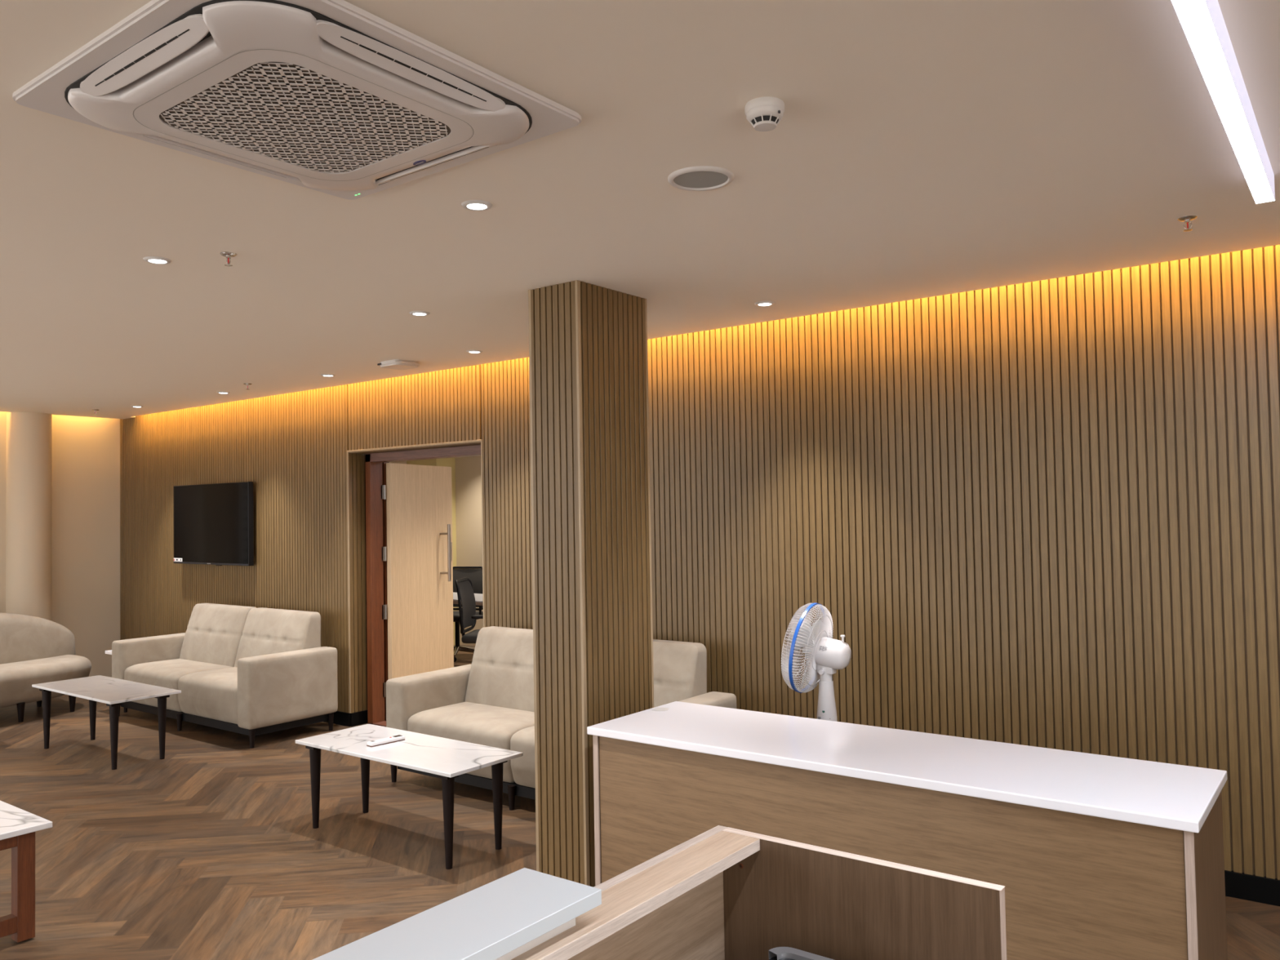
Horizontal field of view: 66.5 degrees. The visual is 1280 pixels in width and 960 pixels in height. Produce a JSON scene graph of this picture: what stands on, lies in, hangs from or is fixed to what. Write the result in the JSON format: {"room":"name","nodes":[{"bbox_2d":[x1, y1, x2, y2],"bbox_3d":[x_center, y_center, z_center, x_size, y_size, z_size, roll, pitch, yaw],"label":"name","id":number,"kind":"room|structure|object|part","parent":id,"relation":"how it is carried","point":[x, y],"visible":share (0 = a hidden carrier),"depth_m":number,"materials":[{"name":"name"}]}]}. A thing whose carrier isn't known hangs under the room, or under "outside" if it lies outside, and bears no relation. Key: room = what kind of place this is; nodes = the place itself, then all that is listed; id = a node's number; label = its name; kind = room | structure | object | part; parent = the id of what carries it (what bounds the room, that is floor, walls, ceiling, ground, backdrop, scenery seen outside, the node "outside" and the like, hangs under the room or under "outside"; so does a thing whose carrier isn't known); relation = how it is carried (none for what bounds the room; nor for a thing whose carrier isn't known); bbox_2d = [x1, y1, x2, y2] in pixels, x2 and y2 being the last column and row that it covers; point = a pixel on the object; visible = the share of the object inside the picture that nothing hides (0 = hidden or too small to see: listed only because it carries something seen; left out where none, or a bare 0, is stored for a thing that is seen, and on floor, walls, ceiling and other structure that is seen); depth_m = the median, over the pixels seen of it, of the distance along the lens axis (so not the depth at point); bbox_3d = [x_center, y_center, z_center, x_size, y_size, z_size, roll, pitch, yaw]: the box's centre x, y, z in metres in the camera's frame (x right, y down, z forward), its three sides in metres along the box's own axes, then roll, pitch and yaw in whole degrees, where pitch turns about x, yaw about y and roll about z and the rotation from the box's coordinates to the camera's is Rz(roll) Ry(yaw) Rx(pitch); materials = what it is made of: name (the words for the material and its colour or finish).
{"room":"lobby","nodes":[
{"label":"lobby","id":0,"kind":"room"},
{"bbox_2d":[0,411,119,677],"bbox_3d":[-6.196,0.511,8.263,0.305,2.920,3.710,-2,-2,37],"label":"wall","id":1,"kind":"structure","parent":0,"point":[60,475],"depth_m":9.27,"materials":[{"name":"beige paint"}]},
{"bbox_2d":[368,444,483,646],"bbox_3d":[-0.880,0.544,8.841,7.300,2.700,3.550,-2,-2,37],"label":"wall","id":2,"kind":"structure","parent":0,"point":[468,468],"depth_m":11.85,"materials":[{"name":"beige paint"}]},
{"bbox_2d":[406,446,457,644],"bbox_3d":[-2.570,0.675,12.032,0.550,2.700,0.300,-2,-2,37],"label":"wall","id":3,"kind":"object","parent":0,"point":[446,462],"depth_m":11.96,"materials":[{"name":"yellow paint"}]},
{"bbox_2d":[453,644,475,666],"bbox_3d":[-0.837,1.945,8.821,7.100,0.097,3.690,-2,-2,37],"label":"floor","id":4,"kind":"structure","parent":0,"point":[464,658],"depth_m":10.82,"materials":[{"name":"brown wood"}]},
{"bbox_2d":[453,566,483,662],"bbox_3d":[-2.035,1.480,10.861,0.642,0.998,0.632,-2,-2,15],"label":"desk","id":5,"kind":"object","parent":4,"relation":"on","point":[474,574],"visible":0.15,"depth_m":11.07,"materials":[{"name":"black plastic"}]},
{"bbox_3d":[-2.033,1.519,10.869,0.480,0.080,0.460,-2,-2,15],"label":"seat","id":6,"kind":"part","parent":5,"relation":"part of","materials":[{"name":"grey fabric"}]},
{"bbox_3d":[-1.973,1.236,11.119,0.482,0.497,0.090,-2,-2,15],"label":"frame","id":7,"kind":"part","parent":5,"relation":"part of","materials":[{"name":"black plastic"}]},
{"bbox_3d":[-1.790,1.422,10.790,0.125,0.268,0.250,-2,-2,15],"label":"armrest","id":8,"kind":"part","parent":5,"relation":"part of","materials":[{"name":"black plastic"}]},
{"bbox_2d":[453,592,483,605],"bbox_3d":[-1.842,1.576,10.084,2.600,0.750,0.604,-2,-2,37],"label":"meeting table","id":9,"kind":"object","parent":4,"relation":"on","point":[478,597],"visible":0.02,"depth_m":9.73,"materials":[{"name":"white"}]},
{"bbox_2d":[454,577,483,643],"bbox_3d":[-1.368,1.411,9.064,0.632,0.998,0.642,-1,-2,5],"label":"office chair","id":10,"kind":"object","parent":4,"relation":"on","point":[468,616],"visible":0.52,"depth_m":9.05,"materials":[{"name":"grey fabric"}]},
{"bbox_3d":[-1.630,1.166,9.094,0.090,0.497,0.482,-1,-2,5],"label":"frame","id":11,"kind":"part","parent":10,"relation":"part of","materials":[{"name":"black plastic"}]},
{"bbox_3d":[-1.376,1.451,9.062,0.460,0.080,0.480,-1,-2,5],"label":"seat","id":12,"kind":"part","parent":10,"relation":"part of","materials":[{"name":"grey fabric"}]},
{"bbox_3d":[-1.386,1.352,8.807,0.250,0.268,0.125,-1,-2,5],"label":"armrest","id":13,"kind":"part","parent":10,"relation":"part of","materials":[{"name":"black plastic"}]},
{"bbox_2d":[0,0,1279,418],"bbox_3d":[-2.434,-1.060,2.621,13.570,0.370,8.610,-2,-2,37],"label":"ceiling","id":14,"kind":"structure","parent":0,"point":[918,148],"depth_m":3.09,"materials":[{"name":"beige paint"}]},
{"bbox_2d":[142,256,171,264],"bbox_3d":[-1.860,-0.845,3.760,0.100,0.007,0.100,-2,-2,37],"label":"recessed light","id":15,"kind":"object","parent":14,"relation":"in","point":[153,260],"visible":1,"depth_m":3.75,"materials":[{"name":"white"}]},
{"bbox_2d":[216,391,229,393],"bbox_3d":[-3.313,-0.694,7.755,0.100,0.007,0.100,-2,-2,37],"label":"recessed light","id":16,"kind":"object","parent":14,"relation":"in","point":[216,392],"visible":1,"depth_m":7.74,"materials":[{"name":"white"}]},
{"bbox_2d":[219,252,236,266],"bbox_3d":[-1.559,-0.834,3.695,0.062,0.045,0.062,-2,-2,37],"label":"sprinkler","id":17,"kind":"object","parent":14,"relation":"attached to","point":[228,255],"visible":1,"depth_m":3.69,"materials":[{"name":"silver metal"}]},
{"bbox_3d":[-1.559,-0.832,3.695,0.018,0.036,0.023,-1,-2,-16],"label":"frame","id":18,"kind":"part","parent":17,"relation":"part of","materials":[{"name":"silver metal"}]},
{"bbox_2d":[244,382,251,389],"bbox_3d":[-2.928,-0.697,7.278,0.062,0.045,0.062,-2,-2,37],"label":"sprinkler","id":19,"kind":"object","parent":14,"relation":"attached to","point":[246,384],"visible":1,"depth_m":7.27,"materials":[{"name":"silver metal"}]},
{"bbox_2d":[12,0,581,199],"bbox_3d":[-0.805,-0.885,2.369,0.956,0.054,0.956,-2,-2,37],"label":"air conditioner","id":20,"kind":"object","parent":14,"relation":"attached to","point":[336,98],"visible":1,"depth_m":2.21,"materials":[{"name":"white plastic"}]},
{"bbox_2d":[133,48,474,181],"bbox_3d":[-0.804,-0.859,2.368,0.624,0.001,0.624,-2,-2,37],"label":"grille","id":21,"kind":"object","parent":20,"relation":"attached to","point":[300,113],"depth_m":2.32,"materials":[{"name":"grey plastic"}]},
{"bbox_2d":[320,373,335,376],"bbox_3d":[-2.208,-0.740,6.906,0.100,0.007,0.100,-2,-2,37],"label":"recessed light","id":22,"kind":"object","parent":14,"relation":"in","point":[322,375],"visible":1,"depth_m":6.87,"materials":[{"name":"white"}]},
{"bbox_2d":[377,359,419,369],"bbox_3d":[-1.576,-0.754,6.387,0.211,0.034,0.211,-2,-2,37],"label":"wireless access point","id":23,"kind":"object","parent":14,"relation":"attached to","point":[396,364],"visible":1,"depth_m":6.33,"materials":[{"name":"white plastic"}]},
{"bbox_2d":[408,311,429,315],"bbox_3d":[-1.094,-0.825,4.841,0.100,0.007,0.100,-2,-2,37],"label":"recessed light","id":24,"kind":"object","parent":14,"relation":"in","point":[413,313],"visible":1,"depth_m":4.83,"materials":[{"name":"white plastic"}]},
{"bbox_2d":[466,350,482,353],"bbox_3d":[-1.019,-0.790,6.009,0.100,0.007,0.100,-2,-2,37],"label":"recessed light","id":25,"kind":"object","parent":14,"relation":"in","point":[467,351],"visible":1,"depth_m":5.99,"materials":[{"name":"white plastic"}]},
{"bbox_2d":[461,200,492,210],"bbox_3d":[-0.528,-0.888,3.160,0.100,0.007,0.100,-2,-2,37],"label":"recessed light","id":26,"kind":"object","parent":14,"relation":"in","point":[472,205],"visible":1,"depth_m":3.15,"materials":[{"name":"white plastic"}]},
{"bbox_2d":[667,165,733,191],"bbox_3d":[0.183,-0.906,2.939,0.200,0.010,0.200,-2,-2,37],"label":"ceiling speaker","id":27,"kind":"object","parent":14,"relation":"attached to","point":[700,178],"visible":1,"depth_m":2.93,"materials":[{"name":"white plastic"}]},
{"bbox_2d":[744,96,784,131],"bbox_3d":[0.309,-0.901,2.416,0.098,0.058,0.098,-2,-2,37],"label":"smoke detector","id":28,"kind":"object","parent":14,"relation":"attached to","point":[765,113],"visible":1,"depth_m":2.39,"materials":[{"name":"white plastic"}]},
{"bbox_2d":[754,301,774,306],"bbox_3d":[0.609,-0.858,4.757,0.100,0.007,0.100,-2,-2,37],"label":"recessed light","id":29,"kind":"object","parent":14,"relation":"in","point":[761,303],"visible":1,"depth_m":4.74,"materials":[{"name":"white plastic"}]},
{"bbox_2d":[1177,215,1197,231],"bbox_3d":[1.938,-0.904,3.451,0.062,0.045,0.062,-2,-2,37],"label":"sprinkler","id":30,"kind":"object","parent":14,"relation":"attached to","point":[1186,220],"visible":1,"depth_m":3.44,"materials":[{"name":"silver metal"}]},
{"bbox_3d":[1.938,-0.903,3.451,0.018,0.036,0.023,-1,-2,-16],"label":"frame","id":31,"kind":"part","parent":30,"relation":"part of","materials":[{"name":"silver metal"}]},
{"bbox_2d":[1170,0,1275,204],"bbox_3d":[0.951,-0.923,1.721,0.051,0.080,3.265,-2,-2,37],"label":"linear light","id":32,"kind":"object","parent":14,"relation":"attached to","point":[1202,24],"visible":1,"depth_m":2.20,"materials":[{"name":"white plastic"}]},
{"bbox_2d":[0,694,1279,959],"bbox_3d":[-2.472,1.716,2.248,14.713,0.001,9.234,-2,-2,37],"label":"floor","id":33,"kind":"structure","parent":0,"point":[211,849],"depth_m":4.76,"materials":[{"name":"wood"}]},
{"bbox_2d":[0,800,52,942],"bbox_3d":[-2.905,1.551,3.902,1.260,0.450,0.520,-2,-2,37],"label":"table","id":34,"kind":"object","parent":33,"relation":"on","point":[18,826],"visible":1,"depth_m":3.72,"materials":[{"name":"white stone"}]},
{"bbox_3d":[-2.468,1.540,3.602,0.060,0.420,0.407,-2,-2,37],"label":"frame","id":35,"kind":"part","parent":34,"relation":"part of","materials":[{"name":"brown wood"}]},
{"bbox_2d":[0,613,91,722],"bbox_3d":[-5.446,1.517,7.734,0.869,0.850,2.060,-2,-2,37],"label":"curved sofa","id":36,"kind":"object","parent":33,"relation":"on","point":[33,650],"visible":0.84,"depth_m":8.17,"materials":[{"name":"beige fabric"}]},
{"bbox_3d":[-4.956,1.861,7.808,0.060,0.150,0.058,-2,-2,37],"label":"leg","id":37,"kind":"part","parent":36,"relation":"part of","materials":[{"name":"black wood"}]},
{"bbox_3d":[-5.653,1.345,7.893,0.359,0.490,2.060,-2,-2,37],"label":"backrest","id":38,"kind":"part","parent":36,"relation":"part of","materials":[{"name":"beige fabric"}]},
{"bbox_3d":[-5.201,1.885,8.445,0.060,0.150,0.058,-2,-2,37],"label":"leg","id":39,"kind":"part","parent":36,"relation":"part of","materials":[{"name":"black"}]},
{"bbox_3d":[-5.421,1.663,7.712,0.812,0.295,2.040,-2,-2,37],"label":"seat","id":40,"kind":"part","parent":36,"relation":"part of","materials":[{"name":"beige fabric"}]},
{"bbox_3d":[-4.766,1.869,8.191,0.060,0.150,0.058,-2,-2,37],"label":"leg","id":41,"kind":"part","parent":36,"relation":"part of","materials":[{"name":"black wood"}]},
{"bbox_2d":[31,675,181,769],"bbox_3d":[-3.682,1.653,6.709,1.180,0.450,0.460,-2,-2,37],"label":"coffee table","id":42,"kind":"object","parent":33,"relation":"on","point":[112,691],"visible":1,"depth_m":6.58,"materials":[{"name":"white stone"}]},
{"bbox_3d":[-4.188,1.676,6.885,0.068,0.433,0.068,-2,-2,37],"label":"leg","id":43,"kind":"part","parent":42,"relation":"part of","materials":[{"name":"black wood"}]},
{"bbox_3d":[-4.001,1.681,7.132,0.068,0.433,0.068,-2,-2,37],"label":"leg","id":44,"kind":"part","parent":42,"relation":"part of","materials":[{"name":"black wood"}]},
{"bbox_3d":[-3.383,1.643,6.276,0.068,0.433,0.068,-2,-2,37],"label":"leg","id":45,"kind":"part","parent":42,"relation":"part of","materials":[{"name":"black wood"}]},
{"bbox_3d":[-3.196,1.647,6.523,0.068,0.433,0.068,-2,-2,37],"label":"leg","id":46,"kind":"part","parent":42,"relation":"part of","materials":[{"name":"black wood"}]},
{"bbox_2d":[105,649,127,712],"bbox_3d":[-4.257,1.692,8.361,0.300,0.497,0.500,-2,-2,37],"label":"side table","id":47,"kind":"object","parent":33,"relation":"on","point":[109,652],"visible":0.13,"depth_m":8.20,"materials":[{"name":"white"}]},
{"bbox_2d":[111,603,337,748],"bbox_3d":[-3.294,1.465,7.648,2.040,0.872,0.730,-2,-2,37],"label":"sofa","id":48,"kind":"object","parent":33,"relation":"on","point":[251,671],"visible":0.96,"depth_m":7.33,"materials":[{"name":"beige fabric"}]},
{"bbox_3d":[-4.038,1.559,8.210,0.170,0.485,0.730,-2,-2,37],"label":"armrest","id":49,"kind":"part","parent":48,"relation":"part of","materials":[{"name":"beige fabric"}]},
{"bbox_3d":[-3.662,1.628,7.856,0.847,0.316,0.619,-2,-2,37],"label":"seat","id":50,"kind":"part","parent":48,"relation":"part of","materials":[{"name":"beige fabric"}]},
{"bbox_3d":[-3.483,1.832,7.377,0.044,0.128,0.044,-2,-2,37],"label":"leg","id":51,"kind":"part","parent":48,"relation":"part of","materials":[{"name":"black wood"}]},
{"bbox_3d":[-2.985,1.600,7.344,0.847,0.316,0.619,-2,-2,37],"label":"seat","id":52,"kind":"part","parent":48,"relation":"part of","materials":[{"name":"beige fabric"}]},
{"bbox_3d":[-3.500,1.292,8.087,0.845,0.492,0.254,-2,-2,37],"label":"backrest","id":53,"kind":"part","parent":48,"relation":"part of","materials":[{"name":"beige fabric"}]},
{"bbox_3d":[-3.283,1.798,7.643,1.940,0.056,0.635,-2,-2,37],"label":"frame","id":54,"kind":"part","parent":48,"relation":"part of","materials":[{"name":"black plastic"}]},
{"bbox_3d":[-2.698,1.799,6.783,0.044,0.128,0.044,-2,-2,37],"label":"leg","id":55,"kind":"part","parent":48,"relation":"part of","materials":[{"name":"black wood"}]},
{"bbox_3d":[-2.825,1.264,7.576,0.845,0.492,0.254,-2,-2,37],"label":"backrest","id":56,"kind":"part","parent":48,"relation":"part of","materials":[{"name":"beige fabric"}]},
{"bbox_3d":[-2.547,1.497,7.082,0.170,0.485,0.730,-2,-2,37],"label":"armrest","id":57,"kind":"part","parent":48,"relation":"part of","materials":[{"name":"beige fabric"}]},
{"bbox_3d":[-2.312,1.808,7.293,0.044,0.128,0.044,-2,-2,37],"label":"leg","id":58,"kind":"part","parent":48,"relation":"part of","materials":[{"name":"black wood"}]},
{"bbox_2d":[295,724,523,869],"bbox_3d":[-1.166,1.550,4.850,1.180,0.450,0.460,-2,-2,37],"label":"coffee table","id":59,"kind":"object","parent":33,"relation":"on","point":[446,758],"visible":1,"depth_m":4.74,"materials":[{"name":"white stone"}]},
{"bbox_3d":[-1.672,1.573,5.026,0.068,0.433,0.068,-2,-2,37],"label":"leg","id":60,"kind":"part","parent":59,"relation":"part of","materials":[{"name":"black wood"}]},
{"bbox_3d":[-1.485,1.577,5.273,0.068,0.433,0.068,-2,-2,37],"label":"leg","id":61,"kind":"part","parent":59,"relation":"part of","materials":[{"name":"black wood"}]},
{"bbox_2d":[366,734,404,746],"bbox_3d":[-1.284,1.317,4.931,0.048,0.024,0.200,-3,-2,43],"label":"remote control","id":62,"kind":"object","parent":59,"relation":"on","point":[396,738],"visible":1,"depth_m":4.91,"materials":[{"name":"white plastic"}]},
{"bbox_3d":[-0.867,1.539,4.417,0.068,0.433,0.068,-2,-2,37],"label":"leg","id":63,"kind":"part","parent":59,"relation":"part of","materials":[{"name":"black wood"}]},
{"bbox_3d":[-0.680,1.543,4.664,0.068,0.433,0.068,-2,-2,37],"label":"leg","id":64,"kind":"part","parent":59,"relation":"part of","materials":[{"name":"black wood"}]},
{"bbox_2d":[386,626,736,810],"bbox_3d":[-0.504,1.348,5.538,2.040,0.872,0.730,-2,-2,37],"label":"sofa","id":65,"kind":"object","parent":33,"relation":"on","point":[488,701],"visible":0.41,"depth_m":5.72,"materials":[{"name":"beige fabric"}]},
{"bbox_3d":[-1.478,1.748,5.861,0.044,0.128,0.044,-2,-2,37],"label":"leg","id":66,"kind":"part","parent":65,"relation":"part of","materials":[{"name":"black wood"}]},
{"bbox_3d":[-1.248,1.443,6.099,0.170,0.485,0.730,-2,-2,37],"label":"armrest","id":67,"kind":"part","parent":65,"relation":"part of","materials":[{"name":"beige fabric"}]},
{"bbox_3d":[-0.493,1.681,5.533,1.940,0.056,0.635,-2,-2,37],"label":"frame","id":68,"kind":"part","parent":65,"relation":"part of","materials":[{"name":"black plastic"}]},
{"bbox_3d":[-0.872,1.512,5.746,0.847,0.316,0.619,-2,-2,37],"label":"seat","id":69,"kind":"part","parent":65,"relation":"part of","materials":[{"name":"beige fabric"}]},
{"bbox_3d":[-0.710,1.176,5.977,0.845,0.492,0.254,-2,-2,37],"label":"backrest","id":70,"kind":"part","parent":65,"relation":"part of","materials":[{"name":"beige fabric"}]},
{"bbox_3d":[-0.693,1.715,5.267,0.044,0.128,0.044,-2,-2,37],"label":"leg","id":71,"kind":"part","parent":65,"relation":"part of","materials":[{"name":"black"}]},
{"bbox_3d":[-0.196,1.483,5.234,0.847,0.316,0.619,-2,-2,37],"label":"seat","id":72,"kind":"part","parent":65,"relation":"part of","materials":[{"name":"beige fabric"}]},
{"bbox_3d":[-0.035,1.147,5.466,0.845,0.492,0.254,-2,-2,37],"label":"backrest","id":73,"kind":"part","parent":65,"relation":"part of","materials":[{"name":"beige fabric"}]},
{"bbox_3d":[0.243,1.381,4.972,0.170,0.485,0.730,-2,-2,37],"label":"armrest","id":74,"kind":"part","parent":65,"relation":"part of","materials":[{"name":"beige fabric"}]},
{"bbox_2d":[528,280,653,886],"bbox_3d":[-0.212,0.444,4.455,0.292,2.600,0.502,-2,-2,37],"label":"column","id":75,"kind":"structure","parent":33,"relation":"on","point":[591,537],"depth_m":4.29,"materials":[{"name":"brown wood"}]},
{"bbox_2d":[312,825,1006,959],"bbox_3d":[-0.060,1.165,1.367,0.682,0.960,1.540,-2,-2,37],"label":"reception desk","id":76,"kind":"object","parent":33,"relation":"on","point":[722,893],"visible":1,"depth_m":1.88,"materials":[{"name":"laminate"}]},
{"bbox_2d":[312,867,601,959],"bbox_3d":[-0.435,0.702,1.313,0.180,0.025,0.988,-2,-2,37],"label":"countertop","id":77,"kind":"structure","parent":76,"relation":"on","point":[490,921],"depth_m":1.53,"materials":[{"name":"grey stone"}]},
{"bbox_3d":[-0.258,1.204,1.547,0.024,0.900,1.490,-2,-2,37],"label":"panel","id":78,"kind":"part","parent":76,"relation":"part of","materials":[{"name":"laminate"}]},
{"bbox_3d":[0.431,1.204,1.944,0.593,0.900,0.024,-2,-2,37],"label":"panel","id":79,"kind":"part","parent":76,"relation":"part of","materials":[{"name":"laminate"}]},
{"bbox_2d":[768,946,834,959],"bbox_3d":[0.322,1.290,1.715,0.372,0.718,0.372,-2,-2,37],"label":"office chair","id":80,"kind":"object","parent":33,"relation":"on","point":[778,953],"visible":1,"depth_m":1.94,"materials":[{"name":"grey plastic"}]},
{"bbox_3d":[0.316,0.947,1.726,0.316,0.008,0.316,-2,-2,37],"label":"lid","id":81,"kind":"part","parent":80,"relation":"part of","materials":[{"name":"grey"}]},
{"bbox_2d":[781,602,851,721],"bbox_3d":[0.860,1.149,4.490,0.400,1.156,0.421,-2,-2,37],"label":"pedestal fan","id":82,"kind":"object","parent":33,"relation":"on","point":[830,655],"visible":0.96,"depth_m":4.47,"materials":[{"name":"white plastic"}]},
{"bbox_2d":[781,603,822,689],"bbox_3d":[0.756,0.777,4.571,0.072,0.416,0.416,10,4,31],"label":"grille","id":83,"kind":"object","parent":82,"relation":"attached to","point":[797,621],"depth_m":4.49,"materials":[{"name":"white plastic"}]},
{"bbox_2d":[791,604,833,692],"bbox_3d":[0.811,0.786,4.537,0.060,0.420,0.419,10,4,31],"label":"grille","id":84,"kind":"object","parent":82,"relation":"attached to","point":[807,637],"depth_m":4.47,"materials":[{"name":"white plastic"}]},
{"bbox_3d":[0.835,0.790,4.522,0.009,0.132,0.132,10,4,31],"label":"plate","id":85,"kind":"part","parent":82,"relation":"part of","materials":[{"name":"white plastic"}]},
{"bbox_3d":[0.834,0.881,4.477,0.026,0.026,0.018,-2,-2,37],"label":"tilt knob","id":86,"kind":"part","parent":82,"relation":"part of","materials":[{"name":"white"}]},
{"bbox_3d":[0.866,1.302,4.489,0.104,0.750,0.104,-2,-2,37],"label":"post","id":87,"kind":"part","parent":82,"relation":"part of","materials":[{"name":"white plastic"}]},
{"bbox_3d":[0.929,0.727,4.467,0.022,0.033,0.022,-2,-2,37],"label":"oscillation knob","id":88,"kind":"part","parent":82,"relation":"part of","materials":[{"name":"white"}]},
{"bbox_2d":[586,701,1227,959],"bbox_3d":[0.825,1.319,3.452,2.118,0.752,0.613,-2,-2,37],"label":"reception counter","id":89,"kind":"object","parent":33,"relation":"on","point":[1095,856],"visible":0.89,"depth_m":3.07,"materials":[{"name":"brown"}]},
{"bbox_3d":[0.006,1.369,4.077,0.022,0.720,0.574,-2,-2,37],"label":"panel","id":90,"kind":"part","parent":89,"relation":"part of","materials":[{"name":"laminate"}]},
{"bbox_3d":[1.651,1.300,2.832,0.022,0.720,0.574,-2,-2,37],"label":"panel","id":91,"kind":"part","parent":89,"relation":"part of","materials":[{"name":"laminate"}]},
{"bbox_2d":[120,244,1279,879],"bbox_3d":[0.138,0.320,5.779,13.370,2.920,0.170,-2,-2,37],"label":"wall","id":92,"kind":"structure","parent":0,"point":[1043,513],"depth_m":4.72,"materials":[{"name":"brown wood"}]},
{"bbox_2d":[173,481,253,565],"bbox_3d":[-3.737,0.390,8.548,1.230,0.712,0.087,-2,-2,37],"label":"television","id":93,"kind":"object","parent":92,"relation":"attached to","point":[214,523],"visible":1,"depth_m":8.46,"materials":[{"name":"black plastic"}]},
{"bbox_2d":[346,439,484,713],"bbox_3d":[-1.595,0.750,7.068,1.483,2.002,0.154,-2,-2,37],"label":"trim","id":94,"kind":"structure","parent":92,"relation":"attached to","point":[477,440],"depth_m":7.27,"materials":[{"name":"brown wood"}]},
{"bbox_2d":[365,444,480,726],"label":"door","id":95,"kind":"structure","parent":92,"relation":"in","point":[409,507],"depth_m":7.74,"materials":[{"name":"brown wood"}]},
{"bbox_3d":[-1.640,0.614,8.225,0.101,0.480,0.028,-2,-2,21],"label":"handle","id":96,"kind":"part","parent":95,"relation":"part of","materials":[{"name":"silver metal"}]},
{"bbox_3d":[-1.627,0.614,8.398,0.005,0.160,0.023,-2,-2,21],"label":"lock plate","id":97,"kind":"part","parent":95,"relation":"part of","materials":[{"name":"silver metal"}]},
{"bbox_2d":[324,710,1279,906],"bbox_3d":[0.153,1.728,5.722,13.170,0.100,0.162,-2,-2,37],"label":"baseboard","id":98,"kind":"structure","parent":92,"relation":"attached to","point":[1264,890],"depth_m":3.91,"materials":[{"name":"black"}]}
]}

